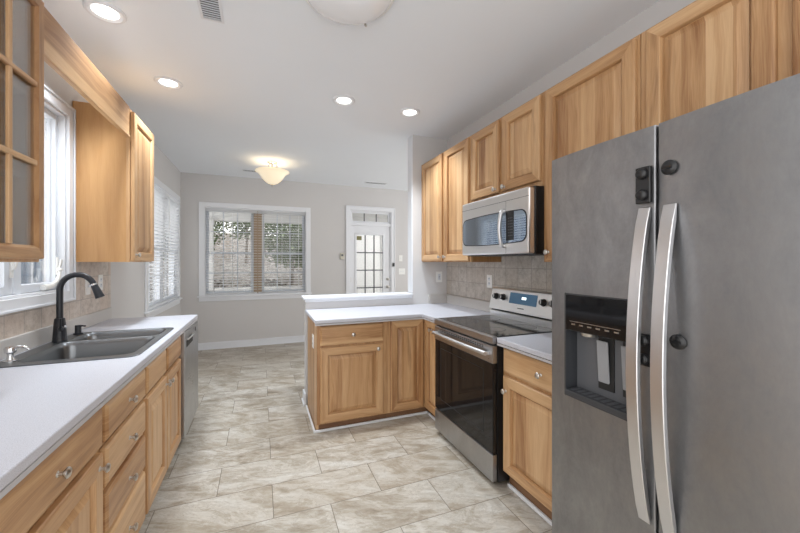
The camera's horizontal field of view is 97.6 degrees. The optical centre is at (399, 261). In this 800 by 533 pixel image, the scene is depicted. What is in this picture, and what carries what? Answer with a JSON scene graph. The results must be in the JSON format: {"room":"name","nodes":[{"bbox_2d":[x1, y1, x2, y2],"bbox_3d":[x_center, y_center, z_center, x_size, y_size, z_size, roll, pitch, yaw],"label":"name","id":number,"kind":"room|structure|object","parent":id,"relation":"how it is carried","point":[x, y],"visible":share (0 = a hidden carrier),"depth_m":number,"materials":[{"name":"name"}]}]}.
{"room":"kitchen","nodes":[
{"label":"kitchen","id":0,"kind":"room"},
{"bbox_2d":[5,61,180,318],"bbox_3d":[-2.364,0.000,2.720,0.106,2.740,5.600,0,0,-22],"label":"wall","id":1,"kind":"structure","parent":0,"point":[127,278],"depth_m":3.29,"materials":[{"name":"paint"}]},
{"bbox_2d":[0,0,43,261],"bbox_3d":[-1.506,-0.527,1.159,0.326,1.055,0.425,0,0,-22],"label":"upper cabinet","id":2,"kind":"object","parent":1,"relation":"attached to","point":[21,21],"visible":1,"depth_m":1.29,"materials":[{"name":"brown wood"}]},
{"bbox_2d":[44,7,129,136],"bbox_3d":[-1.650,-0.950,1.891,0.026,0.210,1.039,0,0,-22],"label":"window valance","id":3,"kind":"object","parent":2,"relation":"attached to","point":[62,54],"visible":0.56,"depth_m":1.74,"materials":[{"name":"brown wood"}]},
{"bbox_2d":[0,84,75,314],"bbox_3d":[-1.969,-0.370,1.784,0.116,1.238,1.007,0,0,-22],"label":"window","id":4,"kind":"structure","parent":1,"relation":"in","point":[17,279],"depth_m":2.15,"materials":[{"name":"white paint"}]},
{"bbox_2d":[0,262,110,339],"bbox_3d":[-1.868,0.183,1.625,0.008,0.364,2.600,0,0,-22],"label":"tiled wall","id":5,"kind":"structure","parent":1,"relation":"attached to","point":[16,323],"depth_m":2.27,"materials":[{"name":"tile"}]},
{"bbox_2d":[85,280,90,294],"bbox_3d":[-2.186,0.170,2.457,0.014,0.118,0.075,0,0,-22],"label":"light switch","id":6,"kind":"object","parent":5,"relation":"attached to","point":[87,285],"visible":0.73,"depth_m":2.44,"materials":[{"name":"white plastic"}]},
{"bbox_2d":[98,275,102,289],"bbox_3d":[-2.266,0.155,2.651,0.007,0.118,0.075,0,0,-22],"label":"wall outlet","id":7,"kind":"object","parent":5,"relation":"attached to","point":[100,277],"visible":0.88,"depth_m":2.64,"materials":[{"name":"white plastic"}]},
{"bbox_2d":[72,101,153,261],"bbox_3d":[-2.051,-0.522,2.575,0.357,1.045,0.520,0,0,-22],"label":"upper cabinet","id":8,"kind":"object","parent":1,"relation":"attached to","point":[115,171],"visible":1,"depth_m":2.35,"materials":[{"name":"brown wood"}]},
{"bbox_2d":[144,176,182,316],"bbox_3d":[-3.025,-0.181,4.447,0.150,1.593,1.690,0,0,-22],"label":"window","id":9,"kind":"structure","parent":1,"relation":"in","point":[157,310],"depth_m":4.50,"materials":[{"name":"white paint"}]},
{"bbox_2d":[149,184,166,309],"bbox_3d":[-2.859,-0.185,4.117,0.068,1.401,0.731,0,0,-22],"label":"window blind","id":10,"kind":"object","parent":9,"relation":"attached to","point":[159,194],"visible":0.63,"depth_m":4.17,"materials":[{"name":"white plastic"}]},
{"bbox_2d":[162,193,178,301],"bbox_3d":[-3.131,-0.185,4.802,0.068,1.401,0.731,0,0,-22],"label":"window blind","id":11,"kind":"object","parent":9,"relation":"attached to","point":[171,203],"visible":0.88,"depth_m":4.77,"materials":[{"name":"white plastic"}]},
{"bbox_2d":[181,172,407,342],"bbox_3d":[-0.783,0.000,6.441,5.900,2.740,0.150,0,0,-22],"label":"wall","id":12,"kind":"structure","parent":0,"point":[218,321],"depth_m":5.87,"materials":[{"name":"paint"}]},
{"bbox_2d":[198,335,303,350],"bbox_3d":[-2.158,1.316,5.799,2.550,0.112,0.028,0,0,-22],"label":"baseboard","id":13,"kind":"structure","parent":12,"relation":"attached to","point":[291,339],"depth_m":5.68,"materials":[{"name":"white paint"}]},
{"bbox_2d":[197,202,311,301],"bbox_3d":[-2.353,-0.162,5.790,1.730,1.553,0.190,0,0,-22],"label":"window","id":14,"kind":"structure","parent":12,"relation":"in","point":[203,219],"depth_m":5.78,"materials":[{"name":"white paint"}]},
{"bbox_2d":[206,208,257,294],"bbox_3d":[-2.692,-0.166,5.617,0.751,1.361,0.068,0,0,-22],"label":"window blind","id":15,"kind":"object","parent":14,"relation":"attached to","point":[210,210],"visible":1,"depth_m":5.61,"materials":[{"name":"white plastic"}]},
{"bbox_2d":[258,210,304,292],"bbox_3d":[-1.988,-0.166,5.896,0.751,1.361,0.068,0,0,-22],"label":"window blind","id":16,"kind":"object","parent":14,"relation":"attached to","point":[298,214],"visible":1,"depth_m":5.89,"materials":[{"name":"white plastic"}]},
{"bbox_2d":[209,212,386,223],"bbox_3d":[-2.149,-1.080,7.308,7.800,0.340,2.430,0,0,-22],"label":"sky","id":17,"kind":"structure","parent":12,"relation":"attached to","point":[355,216],"depth_m":8.10,"materials":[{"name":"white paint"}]},
{"bbox_2d":[346,205,394,293],"bbox_3d":[-0.555,0.176,6.504,0.944,2.387,0.191,0,0,-22],"label":"door","id":18,"kind":"structure","parent":12,"relation":"in","point":[386,230],"depth_m":6.48,"materials":[{"name":"white paint"}]},
{"bbox_2d":[399,268,404,273],"bbox_3d":[0.038,0.180,6.678,0.130,0.115,0.014,0,0,-22],"label":"light switch","id":19,"kind":"object","parent":12,"relation":"attached to","point":[401,270],"visible":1,"depth_m":6.68,"materials":[{"name":"white plastic"}]},
{"bbox_2d":[139,342,551,532],"bbox_3d":[0.638,1.410,2.809,5.940,0.080,7.950,0,0,-22],"label":"floor","id":20,"kind":"structure","parent":0,"point":[250,458],"depth_m":2.26,"materials":[{"name":"tile"}]},
{"bbox_2d":[0,407,110,532],"bbox_3d":[-1.209,0.934,0.859,0.627,0.872,0.648,0,0,-22],"label":"base cabinet","id":21,"kind":"object","parent":20,"relation":"on","point":[63,493],"visible":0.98,"depth_m":1.01,"materials":[{"name":"brown wood"}]},
{"bbox_2d":[98,369,144,532],"bbox_3d":[-1.420,0.934,1.391,0.627,0.872,0.494,0,0,-22],"label":"base cabinet","id":22,"kind":"object","parent":20,"relation":"on","point":[123,415],"visible":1,"depth_m":1.46,"materials":[{"name":"brown wood"}]},
{"bbox_2d":[141,336,180,514],"bbox_3d":[-1.665,0.934,2.009,0.627,0.872,0.834,0,0,-22],"label":"base cabinet","id":23,"kind":"object","parent":20,"relation":"on","point":[162,398],"visible":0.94,"depth_m":1.98,"materials":[{"name":"brown wood"}]},
{"bbox_2d":[0,307,197,499],"bbox_3d":[-1.577,0.435,1.733,0.627,0.138,2.585,0,0,-22],"label":"countertop","id":24,"kind":"structure","parent":23,"relation":"on","point":[42,406],"depth_m":1.27,"materials":[{"name":"white laminate"}]},
{"bbox_2d":[52,272,104,342],"bbox_3d":[-1.848,0.254,2.009,0.238,0.392,0.088,0,0,-22],"label":"kitchen faucet","id":25,"kind":"object","parent":24,"relation":"on","point":[59,334],"visible":1,"depth_m":1.98,"materials":[{"name":"black metal"}]},
{"bbox_2d":[0,327,173,367],"bbox_3d":[-1.665,0.541,1.956,0.548,0.182,0.805,0,0,-22],"label":"sink","id":26,"kind":"object","parent":24,"relation":"in","point":[99,345],"visible":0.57,"depth_m":2.00,"materials":[{"name":"metal"}]},
{"bbox_2d":[2,345,29,362],"bbox_3d":[-1.749,0.415,1.597,0.095,0.071,0.052,0,0,-22],"label":"soap dispenser","id":27,"kind":"object","parent":26,"relation":"on","point":[9,350],"visible":1,"depth_m":1.58,"materials":[{"name":"silver metal"}]},
{"bbox_2d":[73,325,85,334],"bbox_3d":[-2.004,0.422,2.190,0.063,0.056,0.048,0,0,-22],"label":"soap dispenser","id":28,"kind":"object","parent":26,"relation":"on","point":[78,328],"visible":1,"depth_m":2.18,"materials":[{"name":"black metal"}]},
{"bbox_2d":[179,320,197,437],"bbox_3d":[-1.917,0.938,2.675,0.612,0.864,0.578,0,0,-22],"label":"dishwasher","id":29,"kind":"object","parent":20,"relation":"on","point":[189,338],"visible":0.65,"depth_m":2.66,"materials":[{"name":"grey metal"}]},
{"bbox_2d":[308,316,387,429],"bbox_3d":[-0.483,0.934,3.148,0.600,0.872,0.637,0,0,-22],"label":"base cabinet","id":30,"kind":"object","parent":20,"relation":"on","point":[348,363],"visible":0.99,"depth_m":2.89,"materials":[{"name":"brown wood"}]},
{"bbox_2d":[387,317,436,417],"bbox_3d":[0.271,0.934,3.317,0.922,0.872,0.921,0,0,-22],"label":"base cabinet","id":31,"kind":"object","parent":20,"relation":"on","point":[411,343],"visible":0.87,"depth_m":3.05,"materials":[{"name":"brown wood"}]},
{"bbox_2d":[305,294,491,325],"bbox_3d":[-0.019,0.431,3.204,1.547,0.142,0.928,0,0,-22],"label":"countertop","id":32,"kind":"structure","parent":31,"relation":"on","point":[441,305],"depth_m":3.19,"materials":[{"name":"white laminate"}]},
{"bbox_2d":[432,287,551,482],"bbox_3d":[0.680,0.779,2.568,0.688,1.122,0.763,0,0,-22],"label":"electric range","id":33,"kind":"object","parent":20,"relation":"on","point":[469,361],"visible":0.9,"depth_m":2.41,"materials":[{"name":"black glass"}]},
{"bbox_2d":[440,315,551,337],"bbox_3d":[0.684,0.463,2.570,0.501,0.023,0.759,0,0,-22],"label":"cooktop","id":34,"kind":"object","parent":33,"relation":"in","point":[497,326],"depth_m":2.49,"materials":[{"name":"black glass"}]},
{"bbox_2d":[501,348,551,519],"bbox_3d":[0.989,0.934,1.921,0.620,0.872,0.650,0,0,-22],"label":"base cabinet","id":35,"kind":"object","parent":20,"relation":"on","point":[526,391],"visible":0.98,"depth_m":1.90,"materials":[{"name":"brown wood"}]},
{"bbox_2d":[497,332,551,363],"bbox_3d":[0.990,0.431,1.924,0.617,0.142,0.653,0,0,-22],"label":"countertop","id":36,"kind":"structure","parent":35,"relation":"on","point":[537,346],"depth_m":1.96,"materials":[{"name":"white laminate"}]},
{"bbox_2d":[507,483,551,525],"bbox_3d":[0.782,1.359,1.838,0.014,0.022,0.650,0,0,-22],"label":"trim","id":37,"kind":"structure","parent":20,"relation":"on","point":[548,520],"depth_m":1.95,"materials":[{"name":"white paint"}]},
{"bbox_2d":[552,73,799,532],"bbox_3d":[1.128,0.481,1.129,0.890,1.778,0.910,0,0,-22],"label":"refrigerator","id":38,"kind":"object","parent":20,"relation":"on","point":[676,241],"visible":1,"depth_m":0.97,"materials":[{"name":"grey metal"}]},
{"bbox_2d":[42,0,658,190],"bbox_3d":[0.435,-1.420,3.320,5.940,0.100,6.850,0,0,-22],"label":"ceiling","id":39,"kind":"structure","parent":0,"point":[260,85],"depth_m":2.50,"materials":[{"name":"paint"}]},
{"bbox_2d":[82,0,126,23],"bbox_3d":[-1.609,-1.363,1.911,0.188,0.014,0.188,0,0,-22],"label":"recessed light","id":40,"kind":"object","parent":39,"relation":"in","point":[102,10],"visible":1,"depth_m":1.90,"materials":[{"name":"white paint"}]},
{"bbox_2d":[153,76,182,89],"bbox_3d":[-1.764,-1.363,2.667,0.188,0.014,0.188,0,0,-22],"label":"recessed light","id":41,"kind":"object","parent":39,"relation":"in","point":[164,81],"visible":1,"depth_m":2.65,"materials":[{"name":"white paint"}]},
{"bbox_2d":[197,0,223,23],"bbox_3d":[-0.999,-1.366,1.828,0.118,0.006,0.335,0,0,-22],"label":"ceiling vent","id":42,"kind":"object","parent":39,"relation":"in","point":[211,10],"visible":1,"depth_m":1.90,"materials":[{"name":"white metal"}]},
{"bbox_2d":[255,161,288,186],"bbox_3d":[-1.748,-1.195,4.793,0.444,0.350,0.444,0,0,-22],"label":"pendant light","id":43,"kind":"object","parent":39,"relation":"hanging from","point":[271,175],"visible":1,"depth_m":4.69,"materials":[{"name":"white glass"}]},
{"bbox_2d":[333,95,354,105],"bbox_3d":[-0.474,-1.363,2.960,0.188,0.014,0.188,0,0,-22],"label":"recessed light","id":44,"kind":"object","parent":39,"relation":"in","point":[342,100],"visible":1,"depth_m":2.95,"materials":[{"name":"white paint"}]},
{"bbox_2d":[305,0,393,26],"bbox_3d":[-0.260,-1.325,1.753,0.472,0.090,0.472,0,0,-22],"label":"dome light","id":45,"kind":"object","parent":39,"relation":"attached to","point":[346,12],"visible":1,"depth_m":1.80,"materials":[{"name":"white glass"}]},
{"bbox_2d":[365,181,386,184],"bbox_3d":[-0.420,-1.366,6.069,0.381,0.006,0.110,0,0,-22],"label":"ceiling vent","id":46,"kind":"object","parent":39,"relation":"in","point":[366,181],"visible":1,"depth_m":6.08,"materials":[{"name":"white metal"}]},
{"bbox_2d":[399,107,419,116],"bbox_3d":[0.089,-1.363,3.195,0.188,0.014,0.188,0,0,-22],"label":"recessed light","id":47,"kind":"object","parent":39,"relation":"in","point":[406,112],"visible":1,"depth_m":3.19,"materials":[{"name":"white paint"}]},
{"bbox_2d":[304,135,446,404],"bbox_3d":[-0.152,0.000,3.716,1.660,2.740,0.120,0,0,-22],"label":"wall","id":48,"kind":"structure","parent":0,"point":[425,149],"depth_m":3.79,"materials":[{"name":"paint"}]},
{"bbox_2d":[301,389,305,405],"bbox_3d":[-0.239,1.315,3.682,1.526,0.110,0.180,0,0,-22],"label":"baseboard","id":49,"kind":"structure","parent":48,"relation":"attached to","point":[303,399],"depth_m":3.34,"materials":[{"name":"white paint"}]},
{"bbox_2d":[301,292,412,301],"bbox_3d":[-0.423,0.359,3.609,1.136,0.052,0.196,0,0,-22],"label":"trim","id":50,"kind":"structure","parent":48,"relation":"attached to","point":[389,295],"depth_m":3.52,"materials":[{"name":"white paint"}]},
{"bbox_2d":[306,405,434,432],"bbox_3d":[-0.270,1.360,2.991,1.302,0.020,0.489,0,0,7],"label":"trim","id":51,"kind":"structure","parent":48,"relation":"attached to","point":[423,412],"depth_m":2.98,"materials":[{"name":"white paint"}]},
{"bbox_2d":[408,135,412,292],"bbox_3d":[0.112,-0.519,3.821,0.012,1.699,0.110,0,0,-22],"label":"trim","id":52,"kind":"structure","parent":48,"relation":"attached to","point":[410,139],"depth_m":3.80,"materials":[{"name":"white paint"}]},
{"bbox_2d":[436,272,441,281],"bbox_3d":[0.434,0.165,3.879,0.075,0.118,0.009,0,0,-22],"label":"wall outlet","id":53,"kind":"object","parent":48,"relation":"attached to","point":[438,274],"visible":1,"depth_m":3.88,"materials":[{"name":"white plastic"}]},
{"bbox_2d":[447,0,695,149],"bbox_3d":[1.213,0.000,2.365,0.120,2.740,3.400,0,0,-22],"label":"wall","id":54,"kind":"structure","parent":0,"point":[659,11],"depth_m":2.27,"materials":[{"name":"paint"}]},
{"bbox_2d":[422,136,500,261],"bbox_3d":[0.537,-0.527,3.412,0.361,1.055,0.952,0,0,-22],"label":"upper cabinet","id":55,"kind":"object","parent":54,"relation":"attached to","point":[446,178],"visible":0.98,"depth_m":3.26,"materials":[{"name":"brown wood"}]},
{"bbox_2d":[447,256,551,301],"bbox_3d":[0.961,0.225,2.827,0.008,0.590,2.353,0,0,-22],"label":"tiled wall","id":56,"kind":"structure","parent":54,"relation":"attached to","point":[464,279],"depth_m":3.05,"materials":[{"name":"beige tile"}]},
{"bbox_2d":[487,275,491,287],"bbox_3d":[0.812,0.175,3.179,0.007,0.118,0.075,0,0,-22],"label":"wall outlet","id":57,"kind":"object","parent":56,"relation":"attached to","point":[489,277],"visible":1,"depth_m":3.17,"materials":[{"name":"white plastic"}]},
{"bbox_2d":[471,92,543,202],"bbox_3d":[0.863,-0.765,2.592,0.361,0.580,0.804,0,0,-22],"label":"upper cabinet","id":58,"kind":"object","parent":54,"relation":"attached to","point":[507,155],"visible":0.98,"depth_m":2.44,"materials":[{"name":"brown wood"}]},
{"bbox_2d":[463,185,543,256],"bbox_3d":[0.810,-0.258,2.546,0.474,0.424,0.760,0,0,-22],"label":"microwave","id":59,"kind":"object","parent":58,"relation":"attached to","point":[511,223],"visible":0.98,"depth_m":2.31,"materials":[{"name":"silver metal"}]},
{"bbox_2d":[543,34,640,261],"bbox_3d":[1.121,-0.527,1.940,0.361,1.055,0.592,0,0,-22],"label":"upper cabinet","id":60,"kind":"object","parent":54,"relation":"attached to","point":[600,102],"visible":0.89,"depth_m":1.84,"materials":[{"name":"brown wood"}]},
{"bbox_2d":[641,0,799,128],"bbox_3d":[1.421,-0.752,1.227,0.332,0.605,0.948,0,0,-22],"label":"upper cabinet","id":61,"kind":"object","parent":54,"relation":"attached to","point":[705,53],"visible":0.57,"depth_m":1.34,"materials":[{"name":"brown wood"}]},
{"label":"outside","id":62,"kind":"structure","parent":0,"visible":0},
{"bbox_2d":[214,233,301,287],"bbox_3d":[-6.408,0.120,16.134,28.000,3.560,22.000,0,0,-22],"label":"ground","id":63,"kind":"structure","parent":62,"point":[228,240],"depth_m":14.74,"materials":[{"name":"beige soil"}]},
{"bbox_2d":[214,280,226,286],"bbox_3d":[-5.554,1.154,9.654,1.514,1.636,1.503,0,0,-22],"label":"shrub","id":64,"kind":"object","parent":63,"relation":"on","point":[215,285],"visible":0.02,"depth_m":9.95,"materials":[{"name":"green plant"}]},
{"bbox_2d":[214,221,228,249],"bbox_3d":[-6.933,-0.902,11.237,2.635,4.548,2.692,0,0,-22],"label":"tree","id":65,"kind":"object","parent":63,"relation":"on","point":[218,224],"visible":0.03,"depth_m":11.62,"materials":[{"name":"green plant"}]},
{"bbox_2d":[225,221,268,262],"bbox_3d":[-6.610,-1.943,15.006,2.362,4.590,2.354,0,0,-22],"label":"tree","id":66,"kind":"object","parent":63,"relation":"on","point":[240,224],"visible":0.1,"depth_m":14.82,"materials":[{"name":"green plant"}]},
{"bbox_2d":[243,279,285,286],"bbox_3d":[-4.036,1.203,10.446,1.566,1.418,1.520,0,0,-22],"label":"shrub","id":67,"kind":"object","parent":63,"relation":"on","point":[266,283],"visible":0.08,"depth_m":10.41,"materials":[{"name":"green plant"}]},
{"bbox_2d":[264,223,301,284],"bbox_3d":[-3.833,-0.563,12.346,2.384,3.930,2.405,0,0,-22],"label":"tree","id":68,"kind":"object","parent":63,"relation":"on","point":[284,239],"visible":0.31,"depth_m":11.89,"materials":[{"name":"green plant"}]},
{"bbox_2d":[357,235,379,292],"bbox_3d":[-0.798,-0.030,11.627,3.600,3.700,2.200,0,0,-22],"label":"garden shed","id":69,"kind":"object","parent":63,"relation":"on","point":[369,238],"visible":0.02,"depth_m":10.58,"materials":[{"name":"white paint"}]},
{"bbox_3d":[-2.112,1.590,7.215,7.800,0.160,2.230,0,0,-22],"label":"trim","id":70,"kind":"structure","parent":63,"relation":"on","visible":0},
{"bbox_2d":[209,219,214,289],"bbox_3d":[-4.093,0.300,7.542,0.160,2.418,0.160,0,0,-22],"label":"porch post","id":71,"kind":"object","parent":70,"relation":"on","point":[210,260],"visible":0.12,"depth_m":7.50,"materials":[{"name":"white paint"}]},
{"bbox_2d":[214,286,301,290],"bbox_3d":[-3.163,1.000,7.911,1.830,0.860,0.070,0,0,-22],"label":"porch railing","id":72,"kind":"object","parent":71,"relation":"attached to","point":[295,287],"visible":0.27,"depth_m":7.91,"materials":[{"name":"white paint"}]},
{"bbox_2d":[357,284,379,293],"bbox_3d":[-1.342,1.000,8.634,1.750,0.860,0.070,0,0,-22],"label":"porch railing","id":73,"kind":"object","parent":70,"relation":"on","point":[367,285],"visible":0.23,"depth_m":8.82,"materials":[{"name":"white paint"}]},
{"bbox_2d":[380,236,381,292],"bbox_3d":[-0.450,0.300,8.989,0.160,2.418,0.160,0,0,-22],"label":"porch post","id":74,"kind":"object","parent":70,"relation":"on","point":[380,236],"visible":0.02,"depth_m":8.93,"materials":[{"name":"white paint"}]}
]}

